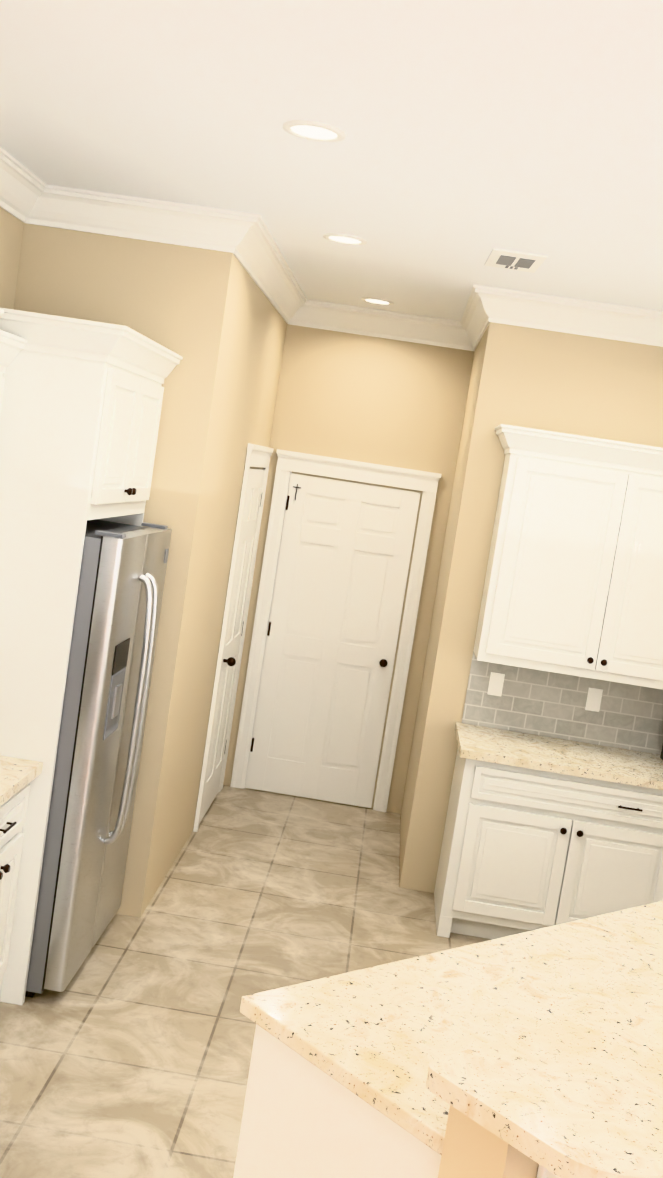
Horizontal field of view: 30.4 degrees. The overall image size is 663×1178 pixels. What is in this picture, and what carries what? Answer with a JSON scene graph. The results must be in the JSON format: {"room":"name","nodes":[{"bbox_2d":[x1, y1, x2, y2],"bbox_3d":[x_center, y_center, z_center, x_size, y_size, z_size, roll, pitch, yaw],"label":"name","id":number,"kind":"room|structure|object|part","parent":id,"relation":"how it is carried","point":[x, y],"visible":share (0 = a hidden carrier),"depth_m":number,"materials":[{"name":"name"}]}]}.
{"room":"kitchen","nodes":[
{"label":"kitchen","id":0,"kind":"room"},
{"bbox_2d":[0,207,23,309],"bbox_3d":[-1.838,0.184,1.100,0.140,3.080,8.760,9,6,3],"label":"wall","id":1,"kind":"structure","parent":0,"point":[11,230],"depth_m":5.07,"materials":[{"name":"beige paint"}]},
{"bbox_2d":[0,330,26,413],"bbox_3d":[-1.347,-0.327,3.961,0.401,1.090,0.636,9,6,3],"label":"upper cabinet","id":2,"kind":"object","parent":1,"relation":"attached to","point":[11,346],"visible":0.98,"depth_m":4.14,"materials":[{"name":"white paint"}]},
{"bbox_2d":[0,147,51,225],"bbox_3d":[-1.500,-1.232,0.881,0.112,0.150,8.620,9,6,3],"label":"crown molding","id":3,"kind":"structure","parent":1,"relation":"attached to","point":[27,196],"depth_m":4.93,"materials":[{"name":"white paint"}]},
{"bbox_2d":[0,308,182,1004],"bbox_3d":[-1.216,0.218,4.781,0.751,2.465,1.052,9,6,3],"label":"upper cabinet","id":4,"kind":"object","parent":1,"relation":"attached to","point":[81,407],"visible":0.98,"depth_m":4.29,"materials":[{"name":"white paint"}]},
{"bbox_2d":[14,223,193,526],"bbox_3d":[-1.137,-0.135,5.364,0.750,3.080,0.140,9,6,3],"label":"wall","id":5,"kind":"structure","parent":0,"point":[142,286],"depth_m":5.18,"materials":[{"name":"beige paint"}]},
{"bbox_2d":[44,185,227,251],"bbox_3d":[-0.805,-1.547,5.089,0.750,0.150,0.112,9,6,3],"label":"crown molding","id":6,"kind":"structure","parent":5,"relation":"attached to","point":[68,208],"depth_m":5.09,"materials":[{"name":"white paint"}]},
{"bbox_2d":[116,247,286,917],"bbox_3d":[-0.615,-0.173,6.526,0.140,3.080,2.520,9,6,3],"label":"wall","id":7,"kind":"structure","parent":0,"point":[214,319],"depth_m":5.45,"materials":[{"name":"beige paint"}]},
{"bbox_2d":[199,468,264,823],"bbox_3d":[-0.546,0.306,7.122,0.084,2.018,0.768,9,6,3],"label":"pantry door","id":8,"kind":"structure","parent":7,"relation":"in","point":[253,498],"depth_m":7.10,"materials":[{"name":"white paint"}]},
{"bbox_2d":[193,443,273,831],"bbox_3d":[-0.562,0.242,7.113,0.034,2.164,0.978,9,6,3],"label":"door frame","id":9,"kind":"structure","parent":7,"relation":"attached to","point":[258,456],"depth_m":6.72,"materials":[{"name":"white paint"}]},
{"bbox_2d":[224,210,311,326],"bbox_3d":[-0.282,-1.584,6.251,0.112,0.150,2.492,9,6,3],"label":"crown molding","id":10,"kind":"structure","parent":7,"relation":"attached to","point":[247,236],"depth_m":5.75,"materials":[{"name":"white paint"}]},
{"bbox_2d":[0,785,492,1177],"bbox_3d":[0.108,1.651,5.006,3.787,0.004,5.498,9,6,3],"label":"floor","id":11,"kind":"structure","parent":0,"point":[126,1052],"depth_m":4.85,"materials":[{"name":"tile"}]},
{"bbox_2d":[0,784,29,998],"bbox_3d":[-1.432,1.067,4.093,0.648,0.867,0.636,9,6,3],"label":"base cabinet","id":12,"kind":"object","parent":11,"relation":"on","point":[13,811],"visible":0.96,"depth_m":4.23,"materials":[{"name":"white paint"}]},
{"bbox_2d":[0,755,42,805],"bbox_3d":[-1.367,0.617,4.047,0.642,0.038,0.637,9,6,3],"label":"countertop","id":13,"kind":"structure","parent":12,"relation":"on","point":[17,775],"depth_m":4.17,"materials":[{"name":"stone"}]},
{"bbox_2d":[25,519,171,997],"bbox_3d":[-1.180,0.576,4.856,0.850,1.743,0.913,9,6,3],"label":"refrigerator","id":14,"kind":"object","parent":11,"relation":"on","point":[112,649],"visible":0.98,"depth_m":4.46,"materials":[{"name":"silver metal"}]},
{"bbox_2d":[233,1024,440,1177],"bbox_3d":[0.822,1.485,3.296,2.310,0.867,0.600,3,8,-42],"label":"base cabinet","id":15,"kind":"object","parent":11,"relation":"on","point":[302,1117],"depth_m":2.56,"materials":[{"name":"white paint"}]},
{"bbox_2d":[240,901,662,1155],"bbox_3d":[0.887,1.033,3.276,2.380,0.038,0.640,3,8,-42],"label":"countertop","id":16,"kind":"structure","parent":15,"relation":"on","point":[379,1038],"depth_m":2.84,"materials":[{"name":"stone"}]},
{"bbox_2d":[434,748,662,938],"bbox_3d":[1.107,1.263,5.952,1.072,0.868,0.620,9,6,3],"label":"base cabinet","id":17,"kind":"object","parent":11,"relation":"on","point":[523,850],"depth_m":5.65,"materials":[{"name":"white paint"}]},
{"bbox_2d":[455,722,662,789],"bbox_3d":[1.392,0.849,5.886,1.576,0.038,0.642,9,6,3],"label":"countertop","id":18,"kind":"structure","parent":17,"relation":"on","point":[562,756],"depth_m":5.79,"materials":[{"name":"stone"}]},
{"bbox_2d":[650,828,662,903],"bbox_3d":[1.811,1.373,5.919,0.588,0.868,0.620,9,6,3],"label":"base cabinet","id":19,"kind":"object","parent":11,"relation":"on","point":[658,876],"depth_m":5.63,"materials":[{"name":"white paint"}]},
{"bbox_2d":[0,0,662,321],"bbox_3d":[2.418,-0.922,2.420,11.200,0.100,12.100,9,6,3],"label":"ceiling","id":20,"kind":"structure","parent":0,"point":[476,132],"depth_m":3.56,"materials":[{"name":"white paint"}]},
{"bbox_2d":[283,120,345,141],"bbox_3d":[-0.051,-1.358,3.618,0.190,0.008,0.190,9,6,3],"label":"recessed light","id":21,"kind":"object","parent":20,"relation":"in","point":[314,131],"visible":0.98,"depth_m":3.61,"materials":[{"name":"white paint"}]},
{"bbox_2d":[323,233,366,244],"bbox_3d":[0.057,-1.503,5.238,0.190,0.008,0.190,9,6,3],"label":"recessed light","id":22,"kind":"object","parent":20,"relation":"in","point":[344,239],"visible":1,"depth_m":5.23,"materials":[{"name":"white paint"}]},
{"bbox_2d":[361,297,393,304],"bbox_3d":[0.262,-1.644,6.963,0.190,0.008,0.190,9,6,3],"label":"recessed light","id":23,"kind":"object","parent":20,"relation":"in","point":[377,301],"visible":0.98,"depth_m":6.94,"materials":[{"name":"white paint"}]},
{"bbox_2d":[485,248,546,272],"bbox_3d":[0.774,-1.385,5.144,0.233,0.010,0.387,9,6,3],"label":"ceiling vent","id":24,"kind":"object","parent":20,"relation":"in","point":[514,260],"visible":1,"depth_m":5.11,"materials":[{"name":"grey plastic"}]},
{"bbox_2d":[223,324,473,813],"bbox_3d":[0.168,-0.169,7.675,1.300,3.080,0.140,9,6,3],"label":"wall","id":25,"kind":"structure","parent":0,"point":[373,400],"depth_m":7.52,"materials":[{"name":"beige paint"}]},
{"bbox_2d":[246,473,420,807],"bbox_3d":[-0.002,0.338,7.617,0.814,2.018,0.084,9,6,3],"label":"door","id":26,"kind":"structure","parent":25,"relation":"in","point":[339,594],"depth_m":7.64,"materials":[{"name":"white paint"}]},
{"bbox_2d":[230,449,441,811],"bbox_3d":[0.010,0.276,7.636,1.028,2.164,0.034,9,6,3],"label":"door frame","id":27,"kind":"structure","parent":25,"relation":"attached to","point":[289,462],"depth_m":7.61,"materials":[{"name":"white paint"}]},
{"bbox_2d":[308,300,455,347],"bbox_3d":[0.303,-1.611,7.410,0.900,0.150,0.112,9,6,3],"label":"crown molding","id":28,"kind":"structure","parent":25,"relation":"attached to","point":[321,315],"depth_m":7.41,"materials":[{"name":"white paint"}]},
{"bbox_2d":[400,336,482,845],"bbox_3d":[0.698,-0.018,6.958,0.140,3.080,1.250,9,6,3],"label":"wall","id":29,"kind":"structure","parent":0,"point":[475,364],"depth_m":7.15,"materials":[{"name":"beige paint"}]},
{"bbox_2d":[452,314,486,350],"bbox_3d":[0.786,-1.472,6.745,0.112,0.150,1.400,9,6,3],"label":"crown molding","id":30,"kind":"structure","parent":29,"relation":"attached to","point":[468,335],"depth_m":7.33,"materials":[{"name":"white paint"}]},
{"bbox_2d":[399,322,662,892],"bbox_3d":[1.440,0.167,6.220,1.730,3.080,0.140,9,6,3],"label":"wall","id":31,"kind":"structure","parent":0,"point":[569,383],"depth_m":6.11,"materials":[{"name":"beige paint"}]},
{"bbox_2d":[462,651,662,754],"bbox_3d":[1.457,0.619,6.181,1.546,0.374,0.008,9,6,3],"label":"backsplash","id":32,"kind":"structure","parent":31,"relation":"attached to","point":[553,705],"depth_m":6.19,"materials":[{"name":"grey tile"}]},
{"bbox_2d":[487,672,504,695],"bbox_3d":[0.837,0.485,6.198,0.072,0.116,0.008,9,6,3],"label":"electrical outlet","id":33,"kind":"object","parent":32,"relation":"attached to","point":[496,682],"visible":1,"depth_m":6.20,"materials":[{"name":"white plastic"}]},
{"bbox_2d":[585,688,602,711],"bbox_3d":[1.331,0.562,6.175,0.072,0.116,0.008,9,6,3],"label":"electrical outlet","id":34,"kind":"object","parent":32,"relation":"attached to","point":[594,698],"visible":1,"depth_m":6.17,"materials":[{"name":"white plastic"}]},
{"bbox_2d":[464,285,662,346],"bbox_3d":[1.517,-1.284,5.957,1.687,0.150,0.112,9,6,3],"label":"crown molding","id":35,"kind":"structure","parent":31,"relation":"attached to","point":[485,305],"depth_m":5.98,"materials":[{"name":"white paint"}]},
{"bbox_2d":[473,424,662,689],"bbox_3d":[1.310,-0.143,5.923,1.194,1.130,0.401,9,6,3],"label":"upper cabinet","id":36,"kind":"object","parent":31,"relation":"attached to","point":[573,584],"visible":1,"depth_m":5.79,"materials":[{"name":"white paint"}]},
{"bbox_3d":[1.950,2.188,2.730,11.200,0.060,12.100,9,6,3],"label":"floor","id":37,"kind":"structure","parent":0,"visible":0},
{"bbox_2d":[438,1105,559,1177],"bbox_3d":[1.149,1.455,3.315,1.899,1.030,2.601,9,6,3],"label":"island base","id":38,"kind":"object","parent":37,"relation":"on","point":[472,1148],"depth_m":2.17,"materials":[{"name":"beige paint"}]},
{"bbox_2d":[426,988,662,1177],"bbox_3d":[1.222,0.928,3.249,1.990,0.039,2.730,9,6,3],"label":"countertop","id":39,"kind":"structure","parent":38,"relation":"on","point":[579,1096],"depth_m":2.17,"materials":[{"name":"stone"}]},
{"bbox_3d":[0.465,1.101,2.127,0.074,0.299,0.235,3,8,-42],"label":"corbel bracket","id":40,"kind":"part","parent":38,"relation":"part of","materials":[{"name":"white wood"}]}
]}

